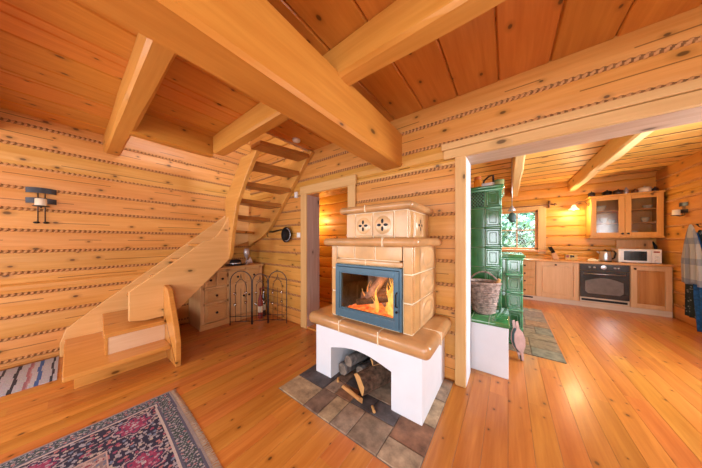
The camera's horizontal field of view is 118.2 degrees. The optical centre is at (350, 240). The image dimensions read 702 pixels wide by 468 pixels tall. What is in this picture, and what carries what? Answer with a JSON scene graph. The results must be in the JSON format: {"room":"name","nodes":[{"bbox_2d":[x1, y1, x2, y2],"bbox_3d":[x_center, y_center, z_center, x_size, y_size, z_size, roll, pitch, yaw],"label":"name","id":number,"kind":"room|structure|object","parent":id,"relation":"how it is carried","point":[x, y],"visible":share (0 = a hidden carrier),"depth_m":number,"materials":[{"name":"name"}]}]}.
{"room":"traditional dwelling","nodes":[
{"label":"traditional dwelling","id":0,"kind":"room"},
{"bbox_2d":[0,108,250,370],"bbox_3d":[-3.658,-0.957,2.061,0.252,4.513,5.800,0,0,37],"label":"wall","id":1,"kind":"structure","parent":0,"point":[114,218],"depth_m":2.48,"materials":[{"name":"brown wood"}]},
{"bbox_2d":[25,187,56,223],"bbox_3d":[-3.294,-0.379,2.232,0.150,0.386,0.190,0,0,37],"label":"candle sconce","id":2,"kind":"object","parent":1,"relation":"attached to","point":[37,190],"visible":0.93,"depth_m":2.25,"materials":[{"name":"metal"}]},
{"bbox_2d":[34,198,46,205],"bbox_3d":[-3.278,-0.417,2.220,0.078,0.087,0.077,0,0,37],"label":"candle","id":3,"kind":"object","parent":2,"relation":"on","point":[37,201],"visible":0.88,"depth_m":2.20,"materials":[{"name":"beige wax"}]},
{"bbox_2d":[319,193,347,302],"bbox_3d":[0.028,-0.070,4.129,2.900,2.741,0.153,0,0,37],"label":"wall","id":4,"kind":"structure","parent":0,"point":[332,224],"depth_m":4.41,"materials":[{"name":"brown wood"}]},
{"bbox_2d":[0,299,701,467],"bbox_3d":[0.320,1.350,1.915,6.719,0.100,10.250,0,0,37],"label":"floor","id":5,"kind":"structure","parent":0,"point":[627,393],"depth_m":1.68,"materials":[{"name":"pine wood planks"}]},
{"bbox_2d":[0,356,58,396],"bbox_3d":[-3.291,1.296,1.790,0.645,0.008,0.925,0,0,37],"label":"rag rug","id":6,"kind":"object","parent":5,"relation":"on","point":[20,378],"visible":1,"depth_m":2.00,"materials":[{"name":"fabric"}]},
{"bbox_2d":[0,389,222,467],"bbox_3d":[-1.446,1.294,0.583,1.710,0.010,1.870,0,0,39],"label":"rug","id":7,"kind":"object","parent":5,"relation":"on","point":[156,432],"visible":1,"depth_m":1.32,"materials":[{"name":"fabric"}]},
{"bbox_2d":[60,140,313,388],"bbox_3d":[-1.901,-0.007,2.698,1.803,2.615,2.185,0,0,37],"label":"staircase","id":8,"kind":"structure","parent":5,"relation":"on","point":[127,331],"depth_m":2.54,"materials":[{"name":"brown wood"}]},
{"bbox_2d":[189,259,263,331],"bbox_3d":[-2.064,0.823,3.519,0.549,0.955,0.985,0,0,37],"label":"sideboard","id":9,"kind":"object","parent":5,"relation":"on","point":[209,306],"visible":0.75,"depth_m":3.27,"materials":[{"name":"brown wood"}]},
{"bbox_2d":[225,259,245,265],"bbox_3d":[-1.957,0.357,3.561,0.314,0.091,0.314,0,0,37],"label":"felt hat","id":10,"kind":"object","parent":9,"relation":"on","point":[234,262],"visible":1,"depth_m":3.49,"materials":[{"name":"black fabric"}]},
{"bbox_2d":[244,248,249,263],"bbox_3d":[-1.854,0.267,3.733,0.100,0.280,0.100,0,0,37],"label":"glass goblet","id":11,"kind":"object","parent":9,"relation":"on","point":[246,250],"visible":0.99,"depth_m":3.70,"materials":[{"name":"clear glass"}]},
{"bbox_2d":[230,271,286,324],"bbox_3d":[-1.443,0.879,3.291,0.866,0.841,0.081,0,0,-6],"label":"folding screen","id":12,"kind":"object","parent":5,"relation":"on","point":[267,314],"visible":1,"depth_m":3.29,"materials":[{"name":"metal"}]},
{"bbox_2d":[258,288,262,318],"bbox_3d":[-1.535,1.048,3.558,0.078,0.505,0.076,0,0,37],"label":"bottle","id":13,"kind":"object","parent":5,"relation":"on","point":[260,300],"visible":1,"depth_m":3.53,"materials":[{"name":"red glass"}]},
{"bbox_2d":[262,286,265,315],"bbox_3d":[-1.530,1.048,3.666,0.078,0.505,0.076,0,0,37],"label":"bottle","id":14,"kind":"object","parent":5,"relation":"on","point":[263,293],"visible":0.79,"depth_m":3.64,"materials":[{"name":"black glass"}]},
{"bbox_2d":[307,324,315,330],"bbox_3d":[-0.262,1.290,2.999,0.770,0.020,0.270,0,0,37],"label":"threshold","id":15,"kind":"object","parent":5,"relation":"on","point":[312,327],"visible":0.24,"depth_m":3.11,"materials":[{"name":"brown wood"}]},
{"bbox_2d":[279,364,453,467],"bbox_3d":[0.152,1.298,1.890,1.220,0.015,1.010,0,0,37],"label":"hearth slab","id":16,"kind":"object","parent":5,"relation":"on","point":[397,441],"visible":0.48,"depth_m":1.55,"materials":[{"name":"tile"}]},
{"bbox_2d":[342,385,362,402],"bbox_3d":[0.006,1.259,1.727,0.058,0.059,0.204,0,0,-42],"label":"log","id":17,"kind":"object","parent":16,"relation":"on","point":[357,397],"visible":1,"depth_m":1.70,"materials":[{"name":"brown wood"}]},
{"bbox_2d":[339,357,370,374],"bbox_3d":[0.072,1.227,2.156,0.427,0.116,0.116,0,0,-44],"label":"log","id":18,"kind":"object","parent":16,"relation":"on","point":[344,369],"visible":0.34,"depth_m":2.02,"materials":[{"name":"wood"}]},
{"bbox_2d":[356,358,371,372],"bbox_3d":[0.218,1.224,2.084,0.365,0.117,0.120,0,0,-45],"label":"log","id":19,"kind":"object","parent":16,"relation":"on","point":[367,363],"visible":0.23,"depth_m":1.99,"materials":[{"name":"grey wood"}]},
{"bbox_2d":[345,351,368,366],"bbox_3d":[0.122,1.122,2.094,0.407,0.106,0.103,0,0,-43],"label":"log","id":20,"kind":"object","parent":19,"relation":"on","point":[355,357],"visible":0.52,"depth_m":1.97,"materials":[{"name":"grey wood"}]},
{"bbox_2d":[354,364,390,395],"bbox_3d":[0.274,1.173,1.867,0.500,0.162,0.150,0,0,-34],"label":"log","id":21,"kind":"object","parent":16,"relation":"on","point":[371,378],"visible":0.59,"depth_m":1.76,"materials":[{"name":"brown wood"}]},
{"bbox_2d":[371,358,379,365],"bbox_3d":[0.351,1.071,1.938,0.372,0.055,0.048,0,0,-26],"label":"log","id":22,"kind":"object","parent":21,"relation":"on","point":[373,361],"visible":0.16,"depth_m":1.85,"materials":[{"name":"brown wood"}]},
{"bbox_2d":[309,200,450,425],"bbox_3d":[0.252,0.489,2.011,1.195,1.604,0.707,0,0,37],"label":"fireplace","id":23,"kind":"object","parent":16,"relation":"on","point":[391,241],"visible":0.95,"depth_m":1.71,"materials":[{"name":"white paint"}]},
{"bbox_2d":[349,303,392,317],"bbox_3d":[0.281,0.617,1.987,0.530,0.056,0.400,0,0,37],"label":"embers","id":24,"kind":"object","parent":23,"relation":"in","point":[366,307],"visible":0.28,"depth_m":1.90,"materials":[{"name":"orange"}]},
{"bbox_2d":[362,282,375,307],"bbox_3d":[0.171,0.491,2.006,0.135,0.245,0.265,0,0,7],"label":"flame","id":25,"kind":"object","parent":24,"relation":"on","point":[372,305],"visible":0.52,"depth_m":1.93,"materials":[{"name":"orange"}]},
{"bbox_2d":[356,295,387,304],"bbox_3d":[0.218,0.538,1.911,0.362,0.132,0.066,0,0,23],"label":"log","id":26,"kind":"object","parent":24,"relation":"on","point":[381,299],"visible":0.69,"depth_m":1.90,"materials":[{"name":"brown wood"}]},
{"bbox_2d":[361,288,389,297],"bbox_3d":[0.253,0.535,2.108,0.312,0.152,0.093,0,0,21],"label":"log","id":27,"kind":"object","parent":24,"relation":"on","point":[382,292],"visible":0.34,"depth_m":2.05,"materials":[{"name":"brown wood"}]},
{"bbox_2d":[364,277,387,298],"bbox_3d":[0.259,0.426,2.020,0.301,0.311,0.094,0,0,-33],"label":"log","id":28,"kind":"object","parent":24,"relation":"on","point":[380,280],"visible":0.6,"depth_m":1.98,"materials":[{"name":"brown wood"}]},
{"bbox_2d":[375,280,392,315],"bbox_3d":[0.392,0.457,1.894,0.252,0.336,0.365,0,0,37],"label":"flame","id":29,"kind":"object","parent":24,"relation":"on","point":[389,305],"visible":0.38,"depth_m":1.76,"materials":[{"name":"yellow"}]},
{"bbox_2d":[511,320,525,360],"bbox_3d":[1.824,1.086,2.295,0.140,0.424,0.092,0,0,2],"label":"bellows","id":30,"kind":"object","parent":5,"relation":"on","point":[517,336],"visible":1,"depth_m":2.27,"materials":[{"name":"brown wood"}]},
{"bbox_2d":[509,307,566,363],"bbox_3d":[2.391,1.298,3.482,1.340,0.015,2.160,0,0,37],"label":"hearth slab","id":31,"kind":"object","parent":5,"relation":"on","point":[540,341],"visible":0.3,"depth_m":2.78,"materials":[{"name":"stone"}]},
{"bbox_2d":[471,184,525,378],"bbox_3d":[1.687,0.320,2.824,1.020,1.960,1.656,0,0,37],"label":"stove","id":32,"kind":"object","parent":31,"relation":"on","point":[490,334],"visible":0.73,"depth_m":2.48,"materials":[{"name":"green tile"}]},
{"bbox_2d":[474,176,481,186],"bbox_3d":[1.620,-0.739,2.684,0.086,0.158,0.086,0,0,37],"label":"jar","id":33,"kind":"object","parent":32,"relation":"on","point":[477,180],"visible":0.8,"depth_m":2.65,"materials":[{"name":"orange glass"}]},
{"bbox_2d":[471,271,501,314],"bbox_3d":[1.456,0.555,2.307,0.332,0.453,0.277,0,0,27],"label":"wicker basket","id":34,"kind":"object","parent":32,"relation":"on","point":[485,294],"visible":0.91,"depth_m":2.22,"materials":[{"name":"wicker"}]},
{"bbox_2d":[482,175,494,185],"bbox_3d":[1.687,-0.730,2.559,0.157,0.141,0.090,0,0,37],"label":"iron","id":35,"kind":"object","parent":32,"relation":"on","point":[486,178],"visible":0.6,"depth_m":2.54,"materials":[{"name":"silver metal"}]},
{"bbox_2d":[494,179,504,184],"bbox_3d":[1.764,-0.693,2.502,0.106,0.066,0.104,0,0,37],"label":"tin can","id":36,"kind":"object","parent":32,"relation":"on","point":[498,181],"visible":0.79,"depth_m":2.46,"materials":[{"name":"yellow metal"}]},
{"bbox_2d":[523,294,672,317],"bbox_3d":[4.595,1.253,4.213,2.155,0.094,0.030,0,0,37],"label":"board","id":37,"kind":"object","parent":5,"relation":"on","point":[539,298],"visible":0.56,"depth_m":4.02,"materials":[{"name":"brown wood"}]},
{"bbox_2d":[523,261,535,295],"bbox_3d":[4.039,0.825,4.914,0.383,0.760,0.583,0,0,37],"label":"drawer unit","id":38,"kind":"object","parent":37,"relation":"on","point":[529,267],"visible":0.65,"depth_m":4.65,"materials":[{"name":"brown wood"}]},
{"bbox_2d":[536,261,578,300],"bbox_3d":[4.458,0.825,4.605,0.651,0.760,0.577,0,0,37],"label":"base cabinet","id":39,"kind":"object","parent":37,"relation":"on","point":[560,280],"visible":0.98,"depth_m":4.39,"materials":[{"name":"brown wood"}]},
{"bbox_2d":[579,263,629,306],"bbox_3d":[4.970,0.825,4.208,0.638,0.760,0.600,0,0,37],"label":"oven","id":40,"kind":"object","parent":37,"relation":"on","point":[598,283],"visible":1,"depth_m":3.99,"materials":[{"name":"black metal"}]},
{"bbox_2d":[630,265,672,311],"bbox_3d":[5.415,0.825,3.889,0.451,0.760,0.577,0,0,37],"label":"base cabinet","id":41,"kind":"object","parent":37,"relation":"on","point":[651,287],"visible":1,"depth_m":3.68,"materials":[{"name":"brown wood"}]},
{"bbox_2d":[523,258,674,266],"bbox_3d":[4.738,0.425,4.396,2.165,0.036,0.577,0,0,37],"label":"countertop","id":42,"kind":"structure","parent":41,"relation":"on","point":[525,259],"depth_m":4.05,"materials":[{"name":"brown wood"}]},
{"bbox_2d":[551,252,558,259],"bbox_3d":[4.509,0.328,4.645,0.128,0.158,0.100,0,0,37],"label":"knife block","id":43,"kind":"object","parent":42,"relation":"on","point":[554,255],"visible":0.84,"depth_m":4.61,"materials":[{"name":"brown wood"}]},
{"bbox_2d":[565,254,577,259],"bbox_3d":[4.766,0.349,4.551,0.185,0.115,0.082,0,0,37],"label":"box","id":44,"kind":"object","parent":42,"relation":"on","point":[567,256],"visible":0.94,"depth_m":4.53,"materials":[{"name":"beige wood"}]},
{"bbox_2d":[597,249,616,261],"bbox_3d":[5.025,0.286,4.133,0.190,0.242,0.196,0,0,-10],"label":"electric kettle","id":45,"kind":"object","parent":42,"relation":"on","point":[605,255],"visible":0.98,"depth_m":4.09,"materials":[{"name":"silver metal"}]},
{"bbox_2d":[611,248,661,263],"bbox_3d":[5.384,0.280,3.979,0.490,0.255,0.379,0,0,37],"label":"microwave","id":46,"kind":"object","parent":42,"relation":"on","point":[623,255],"visible":0.99,"depth_m":3.85,"materials":[{"name":"white metal"}]},
{"bbox_2d":[616,240,652,248],"bbox_3d":[5.543,0.191,4.115,0.450,0.432,0.020,0,0,37],"label":"cutting board","id":47,"kind":"object","parent":46,"relation":"on","point":[620,244],"visible":0.46,"depth_m":4.10,"materials":[{"name":"brown wood"}]},
{"bbox_2d":[0,0,701,150],"bbox_3d":[-1.044,-1.363,0.106,6.300,0.135,5.320,0,0,37],"label":"ceiling","id":48,"kind":"structure","parent":0,"point":[64,62],"depth_m":1.50,"materials":[{"name":"brown wood"}]},
{"bbox_2d":[103,33,176,155],"bbox_3d":[-0.529,-1.212,0.795,6.300,0.235,0.152,0,0,37],"label":"ceiling beam","id":49,"kind":"structure","parent":48,"relation":"attached to","point":[149,62],"depth_m":1.57,"materials":[{"name":"brown wood"}]},
{"bbox_2d":[129,114,212,157],"bbox_3d":[-2.030,-1.214,2.429,0.122,0.262,0.740,0,0,37],"label":"ceiling beam","id":50,"kind":"structure","parent":48,"relation":"attached to","point":[150,128],"depth_m":2.37,"materials":[{"name":"brown wood"}]},
{"bbox_2d":[292,137,299,142],"bbox_3d":[-0.708,-1.303,2.727,0.100,0.034,0.100,0,0,37],"label":"smoke detector","id":51,"kind":"object","parent":48,"relation":"attached to","point":[295,140],"visible":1,"depth_m":2.70,"materials":[{"name":"white plastic"}]},
{"bbox_2d":[213,0,505,155],"bbox_3d":[0.398,-1.212,1.125,5.210,0.235,0.152,0,0,37],"label":"ceiling beam","id":52,"kind":"structure","parent":48,"relation":"attached to","point":[402,28],"depth_m":1.22,"materials":[{"name":"brown wood"}]},
{"bbox_2d":[250,3,701,380],"bbox_3d":[0.713,-1.028,2.256,6.540,4.655,0.252,0,0,37],"label":"wall","id":53,"kind":"structure","parent":0,"point":[666,52],"depth_m":1.95,"materials":[{"name":"brown wood"}]},
{"bbox_2d":[80,0,401,170],"bbox_3d":[-1.137,-0.967,0.194,0.251,0.366,5.350,0,0,37],"label":"ceiling beam","id":54,"kind":"structure","parent":53,"relation":"attached to","point":[248,45],"depth_m":1.02,"materials":[{"name":"brown wood"}]},
{"bbox_2d":[267,227,290,242],"bbox_3d":[-1.211,-0.100,3.507,0.732,0.250,0.047,0,0,40],"label":"frying pan","id":55,"kind":"object","parent":53,"relation":"hanging from","point":[285,234],"visible":1,"depth_m":3.39,"materials":[{"name":"black metal"}]},
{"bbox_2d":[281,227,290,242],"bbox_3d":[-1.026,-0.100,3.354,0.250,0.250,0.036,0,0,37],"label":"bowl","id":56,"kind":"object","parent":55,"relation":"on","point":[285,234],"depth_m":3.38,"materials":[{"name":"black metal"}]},
{"bbox_2d":[300,174,356,328],"bbox_3d":[-0.279,0.242,2.984,1.040,2.115,0.275,0,0,37],"label":"door frame","id":57,"kind":"structure","parent":53,"relation":"attached to","point":[312,202],"depth_m":3.14,"materials":[{"name":"brown wood"}]},
{"bbox_2d":[441,77,701,387],"bbox_3d":[2.004,0.200,1.286,2.670,2.200,0.320,0,0,37],"label":"door frame","id":58,"kind":"structure","parent":53,"relation":"attached to","point":[688,94],"depth_m":1.59,"materials":[{"name":"brown wood"}]},
{"bbox_2d":[502,171,656,259],"bbox_3d":[4.649,-0.070,4.975,3.490,2.741,0.243,0,0,37],"label":"wall","id":59,"kind":"structure","parent":0,"point":[565,228],"depth_m":4.67,"materials":[{"name":"brown wood"}]},
{"bbox_2d":[502,206,546,253],"bbox_3d":[4.136,-0.268,5.223,1.050,1.155,0.200,0,0,37],"label":"window","id":60,"kind":"structure","parent":59,"relation":"in","point":[540,213],"depth_m":5.03,"materials":[{"name":"brown wood"}]},
{"bbox_2d":[502,201,556,208],"bbox_3d":[4.121,-0.840,5.153,1.330,0.160,0.110,0,0,37],"label":"curtain rod","id":61,"kind":"object","parent":59,"relation":"attached to","point":[548,204],"visible":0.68,"depth_m":4.89,"materials":[{"name":"orange metal"}]},
{"bbox_2d":[584,190,665,237],"bbox_3d":[5.287,-0.480,4.110,0.907,0.840,0.378,0,0,37],"label":"upper cabinet","id":62,"kind":"object","parent":59,"relation":"attached to","point":[626,209],"visible":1,"depth_m":4.04,"materials":[{"name":"brown wood"}]},
{"bbox_2d":[569,201,589,209],"bbox_3d":[4.782,-0.746,4.416,0.302,0.179,0.167,0,0,37],"label":"wall lamp","id":63,"kind":"object","parent":62,"relation":"attached to","point":[574,207],"visible":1,"depth_m":4.42,"materials":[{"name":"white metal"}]},
{"bbox_2d":[596,206,605,210],"bbox_3d":[5.075,-0.654,4.284,0.170,0.110,0.170,0,0,37],"label":"dish","id":64,"kind":"object","parent":62,"relation":"on","point":[598,208],"visible":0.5,"depth_m":4.23,"materials":[{"name":"beige ceramic"}]},
{"bbox_2d":[600,218,606,222],"bbox_3d":[5.115,-0.404,4.254,0.090,0.110,0.090,0,0,37],"label":"dish","id":65,"kind":"object","parent":62,"relation":"on","point":[603,220],"visible":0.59,"depth_m":4.23,"materials":[{"name":"beige ceramic"}]},
{"bbox_2d":[601,190,612,194],"bbox_3d":[5.098,-0.958,4.180,0.126,0.115,0.125,0,0,-4],"label":"cooking pot","id":66,"kind":"object","parent":62,"relation":"on","point":[606,192],"visible":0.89,"depth_m":4.14,"materials":[{"name":"black metal"}]},
{"bbox_2d":[613,189,624,193],"bbox_3d":[5.210,-0.958,4.096,0.137,0.115,0.139,0,0,-13],"label":"cooking pot","id":67,"kind":"object","parent":62,"relation":"on","point":[617,191],"visible":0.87,"depth_m":4.05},
{"bbox_2d":[596,208,655,212],"bbox_3d":[5.305,-0.590,4.128,0.835,0.018,0.305,0,0,37],"label":"shelf","id":68,"kind":"object","parent":62,"relation":"attached to","point":[638,210],"depth_m":4.02,"materials":[{"name":"brown wood"}]},
{"bbox_2d":[596,222,655,224],"bbox_3d":[5.305,-0.340,4.128,0.835,0.018,0.305,0,0,37],"label":"shelf","id":69,"kind":"object","parent":62,"relation":"attached to","point":[598,223],"depth_m":4.01,"materials":[{"name":"brown wood"}]},
{"bbox_2d":[637,186,652,191],"bbox_3d":[5.478,-0.965,3.920,0.161,0.130,0.163,0,0,-13],"label":"cooking pot","id":70,"kind":"object","parent":62,"relation":"on","point":[642,189],"visible":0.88,"depth_m":3.87,"materials":[{"name":"metal"}]},
{"bbox_2d":[641,217,649,221],"bbox_3d":[5.518,-0.399,3.940,0.100,0.100,0.100,0,0,37],"label":"dish","id":71,"kind":"object","parent":62,"relation":"on","point":[643,219],"visible":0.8,"depth_m":3.92,"materials":[{"name":"beige ceramic"}]},
{"bbox_2d":[642,205,652,207],"bbox_3d":[5.548,-0.634,3.930,0.120,0.070,0.120,0,0,37],"label":"dish","id":72,"kind":"object","parent":62,"relation":"on","point":[643,206],"visible":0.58,"depth_m":3.90,"materials":[{"name":"beige ceramic"}]},
{"bbox_2d":[471,122,701,188],"bbox_3d":[1.967,-1.370,4.092,6.250,0.100,4.390,0,0,37],"label":"ceiling","id":73,"kind":"structure","parent":0,"point":[661,148],"depth_m":3.44,"materials":[{"name":"brown wood"}]},
{"bbox_2d":[511,155,525,196],"bbox_3d":[2.798,-1.212,3.533,0.141,0.236,4.290,0,0,37],"label":"ceiling beam","id":74,"kind":"structure","parent":73,"relation":"attached to","point":[518,162],"depth_m":3.40,"materials":[{"name":"brown wood"}]},
{"bbox_3d":[2.311,-1.130,3.017,0.012,0.010,0.600,0,0,37],"label":"utensil rail","id":75,"kind":"object","parent":74,"relation":"attached to","visible":0},
{"bbox_2d":[508,212,515,222],"bbox_3d":[2.192,-0.685,2.856,0.088,0.870,0.090,0,0,37],"label":"ladle","id":76,"kind":"object","parent":75,"relation":"hanging from","point":[512,216],"visible":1,"depth_m":2.83,"materials":[{"name":"metal"}]},
{"bbox_2d":[508,206,515,211],"bbox_3d":[2.371,-0.780,3.097,0.100,0.680,0.100,0,0,37],"label":"skimmer","id":77,"kind":"object","parent":75,"relation":"hanging from","point":[511,208],"visible":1,"depth_m":3.07,"materials":[{"name":"metal"}]},
{"bbox_2d":[568,130,654,191],"bbox_3d":[3.602,-1.212,2.932,0.132,0.237,4.290,0,0,37],"label":"ceiling beam","id":78,"kind":"structure","parent":73,"relation":"attached to","point":[615,148],"depth_m":2.90,"materials":[{"name":"brown wood"}]},
{"bbox_2d":[655,150,701,326],"bbox_3d":[2.926,-0.031,-0.034,0.252,2.662,10.330,0,0,37],"label":"wall","id":79,"kind":"structure","parent":0,"point":[681,180],"depth_m":3.44,"materials":[{"name":"brown wood"}]},
{"bbox_2d":[671,202,687,215],"bbox_3d":[5.238,-0.501,3.376,0.138,0.222,0.200,0,0,37],"label":"candle sconce","id":80,"kind":"object","parent":79,"relation":"attached to","point":[683,204],"visible":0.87,"depth_m":3.32,"materials":[{"name":"metal"}]},
{"bbox_2d":[672,209,680,214],"bbox_3d":[5.215,-0.458,3.368,0.078,0.089,0.077,0,0,37],"label":"candle","id":81,"kind":"object","parent":80,"relation":"on","point":[678,211],"visible":0.94,"depth_m":3.35,"materials":[{"name":"beige wax"}]},
{"bbox_2d":[693,234,701,331],"bbox_3d":[4.868,0.590,2.884,0.050,1.419,0.369,0,0,37],"label":"towel","id":82,"kind":"object","parent":79,"relation":"hanging from","point":[697,292],"visible":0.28,"depth_m":2.98,"materials":[{"name":"blue fabric"}]},
{"bbox_3d":[5.003,-0.210,3.002,0.082,0.080,0.040,0,0,37],"label":"coat hook","id":83,"kind":"object","parent":79,"relation":"attached to","visible":0},
{"bbox_2d":[681,224,701,318],"bbox_3d":[4.970,0.459,3.033,0.125,1.398,0.550,0,0,37],"label":"apron","id":84,"kind":"object","parent":83,"relation":"hanging from","point":[689,299],"depth_m":3.06,"materials":[{"name":"fabric"}]},
{"label":"outside","id":85,"kind":"structure","parent":0,"visible":0},
{"bbox_3d":[9.266,1.825,12.394,28.000,0.150,17.050,0,0,37],"label":"ground","id":86,"kind":"structure","parent":85,"visible":0},
{"bbox_2d":[502,212,534,247],"bbox_3d":[5.875,-0.006,7.332,2.325,3.520,2.386,0,0,37],"label":"tree","id":87,"kind":"object","parent":86,"relation":"on","point":[525,220],"visible":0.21,"depth_m":6.83,"materials":[{"name":"green plant"}]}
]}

